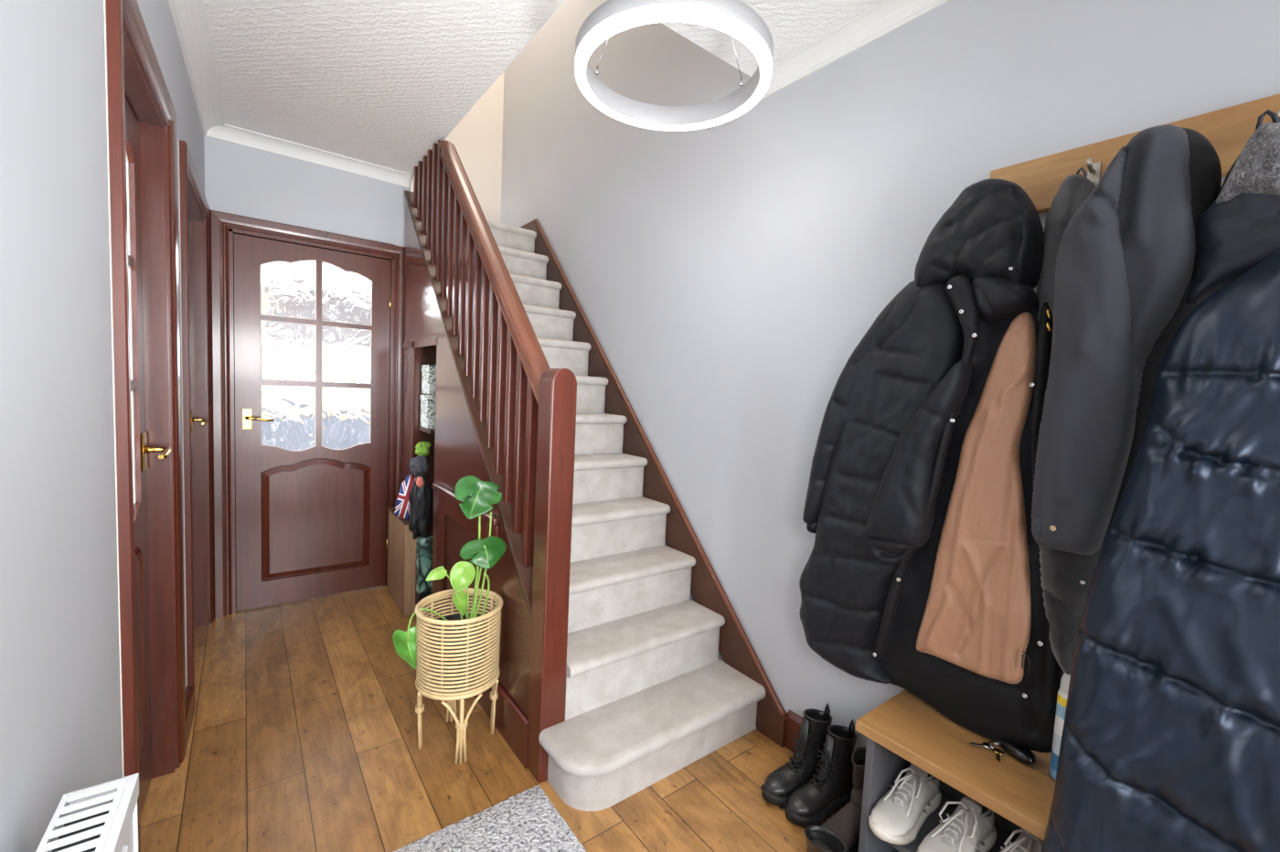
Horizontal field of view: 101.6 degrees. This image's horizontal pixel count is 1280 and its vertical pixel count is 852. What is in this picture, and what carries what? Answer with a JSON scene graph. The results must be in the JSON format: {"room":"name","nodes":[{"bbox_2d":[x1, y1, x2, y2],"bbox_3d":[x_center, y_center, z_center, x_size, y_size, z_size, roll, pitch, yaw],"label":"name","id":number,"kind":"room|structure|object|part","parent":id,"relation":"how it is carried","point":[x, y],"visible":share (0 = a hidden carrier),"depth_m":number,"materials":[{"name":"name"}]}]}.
{"room":"entrance hallway","nodes":[
{"label":"entrance hallway","id":0,"kind":"room"},
{"bbox_2d":[0,0,204,851],"bbox_3d":[-0.362,0.030,-0.018,0.126,2.442,6.600,0,5,-36],"label":"wall","id":1,"kind":"structure","parent":0,"point":[60,717],"depth_m":0.74,"materials":[{"name":"grey paint"}]},
{"bbox_2d":[35,773,138,851],"bbox_3d":[-0.362,0.880,0.181,0.100,0.720,1.280,0,5,-36],"label":"radiator","id":2,"kind":"object","parent":1,"relation":"attached to","point":[101,817],"visible":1,"depth_m":0.64,"materials":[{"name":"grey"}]},
{"bbox_3d":[-0.323,0.826,0.203,0.010,0.588,1.280,0,5,-36],"label":"panel","id":3,"kind":"part","parent":2,"relation":"part of","materials":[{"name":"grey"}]},
{"bbox_2d":[103,0,185,851],"bbox_3d":[-1.289,0.098,1.300,0.146,2.036,0.757,0,5,-36],"label":"door","id":4,"kind":"structure","parent":1,"relation":"in","point":[141,113],"depth_m":1.49,"materials":[{"name":"brown wood"}]},
{"bbox_3d":[-1.333,0.640,1.333,0.038,0.656,0.414,0,5,-36],"label":"raised panel","id":5,"kind":"part","parent":4,"relation":"part of","materials":[{"name":"brown wood"}]},
{"bbox_3d":[-1.429,0.075,1.505,0.006,0.110,0.042,0,5,-36],"label":"handle plate","id":6,"kind":"part","parent":4,"relation":"part of","materials":[{"name":"gold metal"}]},
{"bbox_3d":[-1.375,0.076,1.482,0.061,0.028,0.122,0,5,-36],"label":"lever","id":7,"kind":"part","parent":4,"relation":"part of","materials":[{"name":"gold metal"}]},
{"bbox_2d":[184,684,194,752],"bbox_3d":[-1.573,1.013,1.809,0.020,0.115,0.280,0,5,-35],"label":"baseboard","id":8,"kind":"structure","parent":1,"relation":"attached to","point":[189,690],"depth_m":1.83,"materials":[{"name":"brown wood"}]},
{"bbox_2d":[178,139,214,710],"bbox_3d":[-1.918,0.007,2.181,0.146,2.036,0.930,0,5,-36],"label":"door","id":9,"kind":"structure","parent":1,"relation":"in","point":[194,208],"depth_m":2.47,"materials":[{"name":"brown wood"}]},
{"bbox_3d":[-2.102,-0.023,2.447,0.006,0.110,0.042,0,5,-36],"label":"handle plate","id":10,"kind":"part","parent":9,"relation":"part of","materials":[{"name":"gold metal"}]},
{"bbox_3d":[-2.047,-0.022,2.425,0.061,0.028,0.122,0,5,-36],"label":"lever","id":11,"kind":"part","parent":9,"relation":"part of","materials":[{"name":"gold metal"}]},
{"bbox_2d":[168,0,224,135],"bbox_3d":[-0.212,-1.156,-0.058,0.083,0.059,6.360,0,5,-35],"label":"trim","id":12,"kind":"structure","parent":1,"relation":"attached to","point":[189,16],"depth_m":1.94,"materials":[{"name":"white"}]},
{"bbox_2d":[203,135,437,537],"bbox_3d":[-1.619,-0.245,3.062,2.022,2.442,0.120,0,5,-37],"label":"wall","id":13,"kind":"structure","parent":0,"point":[241,180],"depth_m":2.77,"materials":[{"name":"grey paint"}]},
{"bbox_2d":[210,210,405,618],"bbox_3d":[-1.801,-0.039,2.907,0.905,2.036,0.181,0,5,-37],"label":"door","id":14,"kind":"structure","parent":13,"relation":"in","point":[308,324],"depth_m":2.85,"materials":[{"name":"brown wood"}]},
{"bbox_3d":[-2.030,-0.037,2.697,0.042,0.110,0.006,0,5,-37],"label":"handle plate","id":15,"kind":"part","parent":14,"relation":"part of","materials":[{"name":"gold metal"}]},
{"bbox_3d":[-1.971,-0.038,2.702,0.122,0.028,0.061,0,5,-37],"label":"lever","id":16,"kind":"part","parent":14,"relation":"part of","materials":[{"name":"gold metal"}]},
{"bbox_3d":[-1.900,-0.041,2.825,0.248,0.358,0.006,0,5,-37],"label":"glass pane","id":17,"kind":"part","parent":14,"relation":"part of","materials":[{"name":"white"}]},
{"bbox_3d":[-1.867,-0.738,2.776,0.248,0.322,0.006,0,5,-37],"label":"glass pane","id":18,"kind":"part","parent":14,"relation":"part of","materials":[{"name":"white"}]},
{"bbox_3d":[-1.883,-0.399,2.800,0.248,0.312,0.006,0,5,-37],"label":"glass pane","id":19,"kind":"part","parent":14,"relation":"part of","materials":[{"name":"white"}]},
{"bbox_3d":[-1.816,0.504,2.946,0.521,0.656,0.038,0,5,-37],"label":"raised panel","id":20,"kind":"part","parent":14,"relation":"part of","materials":[{"name":"brown wood"}]},
{"bbox_3d":[-1.682,-0.042,2.990,0.248,0.358,0.006,0,5,-37],"label":"glass pane","id":21,"kind":"part","parent":14,"relation":"part of","materials":[{"name":"white"}]},
{"bbox_3d":[-1.665,-0.400,2.965,0.248,0.312,0.006,0,5,-37],"label":"glass pane","id":22,"kind":"part","parent":14,"relation":"part of","materials":[{"name":"white"}]},
{"bbox_3d":[-1.649,-0.740,2.941,0.248,0.322,0.006,0,5,-37],"label":"glass pane","id":23,"kind":"part","parent":14,"relation":"part of","materials":[{"name":"white"}]},
{"bbox_2d":[204,123,413,188],"bbox_3d":[-1.705,-1.423,2.757,0.950,0.059,0.062,0,5,-37],"label":"trim","id":24,"kind":"structure","parent":13,"relation":"attached to","point":[227,133],"depth_m":2.73,"materials":[{"name":"white"}]},
{"bbox_2d":[411,70,504,223],"bbox_3d":[-1.374,-2.668,3.727,1.002,2.800,0.120,0,5,-37],"label":"wall","id":25,"kind":"structure","parent":0,"point":[477,139],"depth_m":3.89,"materials":[{"name":"beige paint"}]},
{"bbox_2d":[140,585,837,851],"bbox_3d":[-1.273,1.141,1.359,4.800,0.050,9.700,0,5,-37],"label":"floor","id":26,"kind":"structure","parent":0,"point":[304,735],"depth_m":1.71,"materials":[{"name":"brown wood"}]},
{"bbox_2d":[387,507,415,616],"bbox_3d":[-1.341,0.747,2.932,0.062,0.505,0.399,0,5,-37],"label":"wooden box","id":27,"kind":"object","parent":26,"relation":"on","point":[401,551],"visible":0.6,"depth_m":2.81,"materials":[{"name":"brown wood"}]},
{"bbox_3d":[-1.329,0.500,2.915,0.062,0.010,0.399,0,5,-37],"label":"lid","id":28,"kind":"part","parent":27,"relation":"part of","materials":[{"name":"brown wood"}]},
{"bbox_2d":[394,472,415,519],"bbox_3d":[-1.246,0.375,2.791,0.122,0.247,0.065,1,4,-21],"label":"bag","id":29,"kind":"object","parent":27,"relation":"on","point":[402,507],"visible":0.8,"depth_m":2.76,"materials":[{"name":"multicoloured fabric"}]},
{"bbox_2d":[415,535,433,617],"bbox_3d":[-1.126,0.805,2.796,0.126,0.429,0.060,0,5,-37],"label":"bag","id":30,"kind":"object","parent":26,"relation":"on","point":[424,545],"visible":0.47,"depth_m":2.75,"materials":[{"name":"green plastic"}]},
{"bbox_2d":[407,455,431,539],"bbox_3d":[-1.168,0.378,2.761,0.112,0.450,0.110,0,5,-37],"label":"crumpled bag","id":31,"kind":"object","parent":30,"relation":"on","point":[420,497],"depth_m":2.73,"materials":[{"name":"black fabric"}]},
{"bbox_3d":[-1.171,0.209,2.751,0.097,0.111,0.095,0,5,-37],"label":"grey cap","id":32,"kind":"part","parent":31,"relation":"part of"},
{"bbox_2d":[416,476,423,487],"bbox_3d":[-1.137,0.289,2.695,0.038,0.057,0.037,0,5,-37],"label":"pouch","id":33,"kind":"object","parent":31,"relation":"on","point":[420,482],"visible":1,"depth_m":2.69,"materials":[{"name":"red fabric"}]},
{"bbox_2d":[415,441,430,456],"bbox_3d":[-1.157,0.125,2.781,0.080,0.085,0.064,0,5,-37],"label":"pouch","id":34,"kind":"object","parent":31,"relation":"on","point":[422,448],"visible":0.89,"depth_m":2.76,"materials":[{"name":"green fabric"}]},
{"bbox_2d":[416,535,433,594],"bbox_3d":[-1.123,0.736,2.791,0.126,0.290,0.060,0,5,-37],"label":"print","id":35,"kind":"object","parent":30,"relation":"on","point":[424,545],"depth_m":2.75,"materials":[{"name":"green"}]},
{"bbox_2d":[414,587,502,765],"bbox_3d":[-0.634,0.861,1.824,0.290,0.498,0.290,0,5,-37],"label":"basket","id":36,"kind":"object","parent":26,"relation":"on","point":[460,666],"visible":0.96,"depth_m":1.73,"materials":[{"name":"wicker"}]},
{"bbox_3d":[-0.757,0.983,1.794,0.029,0.248,0.130,1,4,-24],"label":"leg","id":37,"kind":"part","parent":36,"relation":"part of","materials":[{"name":"wicker"}]},
{"bbox_2d":[392,475,506,669],"bbox_3d":[-0.646,0.501,1.780,0.363,0.658,0.114,2,4,-14],"label":"monstera plant","id":38,"kind":"object","parent":36,"relation":"in","point":[477,496],"visible":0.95,"depth_m":1.79,"materials":[{"name":"green plant"}]},
{"bbox_3d":[-0.700,0.669,1.778,0.172,0.111,0.011,1,5,-27],"label":"stem","id":39,"kind":"part","parent":38,"relation":"part of","materials":[{"name":"green plant"}]},
{"bbox_3d":[-0.640,0.601,1.778,0.094,0.243,0.007,-1,5,-43],"label":"stem","id":40,"kind":"part","parent":38,"relation":"part of","materials":[{"name":"green plant"}]},
{"bbox_3d":[-0.596,0.604,1.781,0.009,0.241,0.056,3,4,0],"label":"stem","id":41,"kind":"part","parent":38,"relation":"part of","materials":[{"name":"green plant"}]},
{"bbox_3d":[-0.575,0.572,1.818,0.010,0.301,0.031,6,5,39],"label":"stem","id":42,"kind":"part","parent":38,"relation":"part of","materials":[{"name":"green plant"}]},
{"bbox_3d":[-0.574,0.472,1.817,0.033,0.501,0.012,0,5,-37],"label":"stem","id":43,"kind":"part","parent":38,"relation":"part of","materials":[{"name":"green plant"}]},
{"bbox_3d":[-0.568,0.566,1.813,0.065,0.315,0.017,3,4,5],"label":"stem","id":44,"kind":"part","parent":38,"relation":"part of","materials":[{"name":"green plant"}]},
{"bbox_3d":[-0.560,0.513,1.846,0.065,0.418,0.007,0,5,-37],"label":"stem","id":45,"kind":"part","parent":38,"relation":"part of","materials":[{"name":"green plant"}]},
{"bbox_3d":[-0.543,0.614,1.821,0.045,0.222,0.049,0,5,-37],"label":"stem","id":46,"kind":"part","parent":38,"relation":"part of","materials":[{"name":"green plant"}]},
{"bbox_3d":[-0.700,0.975,1.940,0.130,0.248,0.031,0,5,-37],"label":"leg","id":47,"kind":"part","parent":36,"relation":"part of","materials":[{"name":"wicker"}]},
{"bbox_3d":[-0.631,0.785,1.819,0.220,0.173,0.220,0,5,-37],"label":"pot","id":48,"kind":"part","parent":36,"relation":"part of","materials":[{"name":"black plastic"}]},
{"bbox_3d":[-0.590,0.996,1.723,0.128,0.248,0.037,0,5,-37],"label":"leg","id":49,"kind":"part","parent":36,"relation":"part of","materials":[{"name":"wicker"}]},
{"bbox_3d":[-0.529,0.987,1.888,0.029,0.248,0.130,0,5,-32],"label":"leg","id":50,"kind":"part","parent":36,"relation":"part of","materials":[{"name":"wicker"}]},
{"bbox_2d":[393,785,586,851],"bbox_3d":[-0.226,1.187,0.933,0.718,0.012,1.258,0,5,-37],"label":"rug","id":51,"kind":"object","parent":26,"relation":"on","point":[527,821],"visible":1,"depth_m":1.46,"materials":[{"name":"grey carpet"}]},
{"bbox_2d":[401,139,788,810],"bbox_3d":[-0.605,-0.174,2.692,0.852,2.446,2.868,0,5,-37],"label":"staircase","id":52,"kind":"structure","parent":26,"relation":"on","point":[613,681],"depth_m":2.01,"materials":[{"name":"carpet"}]},
{"bbox_3d":[-1.216,0.277,2.837,0.008,1.470,0.657,0,5,-37],"label":"opening trim","id":53,"kind":"part","parent":52,"relation":"part of","materials":[{"name":"brown wood"}]},
{"bbox_2d":[418,426,435,434],"bbox_3d":[-0.942,0.021,2.954,0.532,0.020,0.220,0,5,-37],"label":"shelf","id":54,"kind":"object","parent":52,"relation":"attached to","point":[425,430],"visible":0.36,"depth_m":2.76,"materials":[{"name":"brown wood"}]},
{"bbox_2d":[420,394,435,428],"bbox_3d":[-1.071,-0.081,2.889,0.246,0.177,0.136,0,5,-37],"label":"storage box","id":55,"kind":"object","parent":54,"relation":"on","point":[427,401],"visible":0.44,"depth_m":2.78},
{"bbox_3d":[-1.068,-0.150,2.884,0.246,0.038,0.136,0,5,-37],"label":"lid","id":56,"kind":"part","parent":55,"relation":"part of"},
{"bbox_2d":[421,364,436,394],"bbox_3d":[-1.060,-0.251,2.879,0.246,0.155,0.136,0,5,-37],"label":"storage box","id":57,"kind":"object","parent":55,"relation":"on","point":[429,371],"visible":0.43,"depth_m":2.77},
{"bbox_3d":[-1.057,-0.309,2.875,0.246,0.038,0.136,0,5,-37],"label":"lid","id":58,"kind":"part","parent":57,"relation":"part of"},
{"bbox_3d":[-0.758,0.320,2.214,0.026,0.030,0.775,0,5,-37],"label":"ledge rail","id":59,"kind":"part","parent":52,"relation":"part of","materials":[{"name":"brown wood"}]},
{"bbox_3d":[-0.838,-0.098,2.371,0.041,2.317,1.790,0,5,-37],"label":"panel","id":60,"kind":"part","parent":52,"relation":"part of","materials":[{"name":"brown wood"}]},
{"bbox_3d":[-0.751,0.627,2.217,0.014,0.582,0.720,0,5,-37],"label":"panel frame","id":61,"kind":"part","parent":52,"relation":"part of","materials":[{"name":"brown wood"}]},
{"bbox_3d":[-0.711,1.005,2.171,0.014,0.159,1.135,0,5,-37],"label":"panel skirting","id":62,"kind":"part","parent":52,"relation":"part of","materials":[{"name":"brown wood"}]},
{"bbox_3d":[-0.603,-0.705,2.078,0.072,1.216,1.136,0,5,-37],"label":"handrail","id":63,"kind":"part","parent":52,"relation":"part of","materials":[{"name":"brown wood"}]},
{"bbox_3d":[-0.284,0.477,1.674,0.088,1.320,0.092,0,5,-37],"label":"newel post","id":64,"kind":"part","parent":52,"relation":"part of","materials":[{"name":"brown wood"}]},
{"bbox_2d":[761,703,831,809],"bbox_3d":[0.509,1.046,1.679,0.262,0.259,0.102,0,5,-29],"label":"boot","id":65,"kind":"object","parent":26,"relation":"on","point":[777,788],"visible":0.81,"depth_m":1.67,"materials":[{"name":"black leather"}]},
{"bbox_2d":[783,719,857,828],"bbox_3d":[0.562,1.056,1.607,0.262,0.254,0.102,0,5,-29],"label":"boot","id":66,"kind":"object","parent":26,"relation":"on","point":[828,791],"visible":0.96,"depth_m":1.60,"materials":[{"name":"black leather"}]},
{"bbox_2d":[804,825,847,851],"bbox_3d":[0.529,1.135,1.283,0.102,0.139,0.294,0,5,-35],"label":"boot","id":67,"kind":"object","parent":26,"relation":"on","point":[819,838],"visible":1,"depth_m":1.37,"materials":[{"name":"black rubber"}]},
{"bbox_2d":[821,746,866,851],"bbox_3d":[0.596,1.078,1.485,0.292,0.230,0.102,0,5,-34],"label":"boot","id":68,"kind":"object","parent":26,"relation":"on","point":[846,823],"visible":0.41,"depth_m":1.49,"materials":[{"name":"brown leather"}]},
{"bbox_2d":[854,689,1055,851],"bbox_3d":[1.033,1.025,0.964,0.320,0.450,1.214,0,5,-37],"label":"bench","id":69,"kind":"object","parent":26,"relation":"on","point":[903,730],"visible":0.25,"depth_m":1.26,"materials":[{"name":"brown wood"}]},
{"bbox_3d":[0.693,0.991,1.427,0.294,0.422,0.020,0,5,-37],"label":"panel","id":70,"kind":"part","parent":69,"relation":"part of","materials":[{"name":"grey wood"}]},
{"bbox_2d":[868,763,941,844],"bbox_3d":[0.692,0.957,1.351,0.275,0.118,0.104,0,5,-37],"label":"trainer","id":71,"kind":"object","parent":69,"relation":"on","point":[899,816],"visible":0.97,"depth_m":1.32,"materials":[{"name":"white fabric"}]},
{"bbox_2d":[868,789,1018,851],"bbox_3d":[0.866,1.045,1.196,0.282,0.018,0.564,0,5,-37],"label":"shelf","id":72,"kind":"object","parent":69,"relation":"attached to","point":[1004,829],"depth_m":1.33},
{"bbox_2d":[917,795,997,851],"bbox_3d":[0.757,0.968,1.241,0.275,0.118,0.104,0,5,-33],"label":"trainer","id":73,"kind":"object","parent":69,"relation":"on","point":[971,827],"visible":0.96,"depth_m":1.23,"materials":[{"name":"white fabric"}]},
{"bbox_3d":[1.155,1.028,1.055,0.008,0.402,1.132,0,5,-37],"label":"panel","id":74,"kind":"part","parent":69,"relation":"part of","materials":[{"name":"brown wood"}]},
{"bbox_2d":[969,739,1005,762],"bbox_3d":[0.847,0.764,1.253,0.119,0.009,0.069,0,5,-37],"label":"keys","id":75,"kind":"object","parent":69,"relation":"on","point":[986,745],"visible":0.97,"depth_m":1.24,"materials":[{"name":"silver metal"}]},
{"bbox_2d":[998,739,1035,765],"bbox_3d":[0.882,0.759,1.222,0.042,0.029,0.081,2,4,-15],"label":"case","id":76,"kind":"object","parent":69,"relation":"on","point":[1024,755],"visible":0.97,"depth_m":1.20,"materials":[{"name":"black leather"}]},
{"bbox_2d":[999,828,1043,851],"bbox_3d":[0.856,0.977,1.171,0.275,0.118,0.104,1,5,-28],"label":"trainer","id":77,"kind":"object","parent":69,"relation":"on","point":[1026,841],"visible":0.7,"depth_m":1.18,"materials":[{"name":"white fabric"}]},
{"bbox_2d":[1048,672,1070,781],"bbox_3d":[0.941,0.659,1.143,0.053,0.245,0.053,0,5,-37],"label":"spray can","id":78,"kind":"object","parent":69,"relation":"on","point":[1062,693],"visible":0.25,"depth_m":1.14,"materials":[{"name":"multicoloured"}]},
{"bbox_2d":[203,0,884,174],"bbox_3d":[0.438,-1.317,0.445,2.150,0.250,6.600,0,5,-37],"label":"ceiling","id":79,"kind":"structure","parent":0,"point":[380,82],"depth_m":1.91,"materials":[{"name":"white"}]},
{"bbox_2d":[574,0,773,130],"bbox_3d":[0.095,-1.100,1.401,0.526,0.347,0.526,0,5,-37],"label":"pendant lamp","id":80,"kind":"object","parent":79,"relation":"hanging from","point":[735,18],"visible":1,"depth_m":1.29,"materials":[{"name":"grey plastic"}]},
{"bbox_2d":[500,0,1279,749],"bbox_3d":[1.065,-1.279,1.284,0.120,5.000,7.170,0,5,-37],"label":"wall","id":81,"kind":"structure","parent":0,"point":[728,275],"depth_m":1.90,"materials":[{"name":"grey paint"}]},
{"bbox_2d":[784,709,853,789],"bbox_3d":[1.766,1.267,0.271,0.016,0.133,4.090,0,5,-37],"label":"baseboard","id":82,"kind":"structure","parent":81,"relation":"attached to","point":[794,722],"depth_m":1.87,"materials":[{"name":"brown wood"}]},
{"bbox_2d":[760,0,950,99],"bbox_3d":[1.763,-1.084,0.216,0.062,0.059,4.400,0,5,-37],"label":"trim","id":83,"kind":"structure","parent":81,"relation":"attached to","point":[886,16],"depth_m":1.67,"materials":[{"name":"white"}]},
{"bbox_2d":[989,93,1279,213],"bbox_3d":[1.250,-0.548,0.880,0.080,0.128,1.183,0,5,-37],"label":"coat rack","id":84,"kind":"object","parent":81,"relation":"attached to","point":[1228,130],"visible":0.27,"depth_m":1.16,"materials":[{"name":"brown wood"}]},
{"bbox_2d":[799,178,1064,753],"bbox_3d":[0.732,0.080,1.367,0.190,1.357,0.683,-1,5,-41],"label":"parka","id":85,"kind":"object","parent":84,"relation":"hanging from","point":[921,576],"visible":0.98,"depth_m":1.29,"materials":[{"name":"black"}]},
{"bbox_3d":[0.828,0.212,1.310,0.060,1.109,0.450,0,5,-37],"label":"lining panel","id":86,"kind":"part","parent":85,"relation":"part of","materials":[{"name":"black"}]},
{"bbox_2d":[914,178,1044,288],"bbox_3d":[0.820,-0.454,1.273,0.160,0.273,0.273,0,5,-37],"label":"hood","id":87,"kind":"object","parent":85,"relation":"attached to","point":[991,236],"depth_m":1.20,"materials":[{"name":"black fabric"}]},
{"bbox_2d":[1031,167,1095,486],"bbox_3d":[0.950,-0.137,1.151,0.104,0.871,0.167,0,5,-37],"label":"jacket","id":88,"kind":"object","parent":84,"relation":"hanging from","point":[1076,188],"visible":0.21,"depth_m":1.16,"materials":[{"name":"grey fabric"}]},
{"bbox_2d":[1031,124,1221,554],"bbox_3d":[0.958,-0.155,1.043,0.247,0.865,0.156,3,4,4],"label":"jacket","id":89,"kind":"object","parent":84,"relation":"hanging from","point":[1126,260],"visible":0.91,"depth_m":1.00,"materials":[{"name":"black fabric"}]},
{"bbox_2d":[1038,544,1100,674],"bbox_3d":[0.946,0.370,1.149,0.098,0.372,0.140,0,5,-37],"label":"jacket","id":90,"kind":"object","parent":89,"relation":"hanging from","point":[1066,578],"visible":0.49,"depth_m":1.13,"materials":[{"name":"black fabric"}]},
{"bbox_2d":[1040,153,1279,851],"bbox_3d":[1.051,0.236,0.809,0.328,1.484,0.580,0,5,-37],"label":"coat","id":91,"kind":"object","parent":84,"relation":"hanging from","point":[1170,741],"visible":0.99,"depth_m":0.86,"materials":[{"name":"blue fabric"}]},
{"bbox_2d":[1186,153,1279,305],"bbox_3d":[1.097,-0.358,0.906,0.123,0.308,0.210,0,5,-37],"label":"hood","id":92,"kind":"object","parent":91,"relation":"attached to","point":[1239,235],"depth_m":0.91,"materials":[{"name":"black fabric"}]},
{"bbox_2d":[1216,109,1279,203],"bbox_3d":[1.079,-0.465,0.887,0.116,0.195,0.124,2,4,-9],"label":"scarf","id":93,"kind":"object","parent":84,"relation":"hanging from","point":[1256,170],"visible":0.88,"depth_m":0.87,"materials":[{"name":"grey fabric"}]}
]}

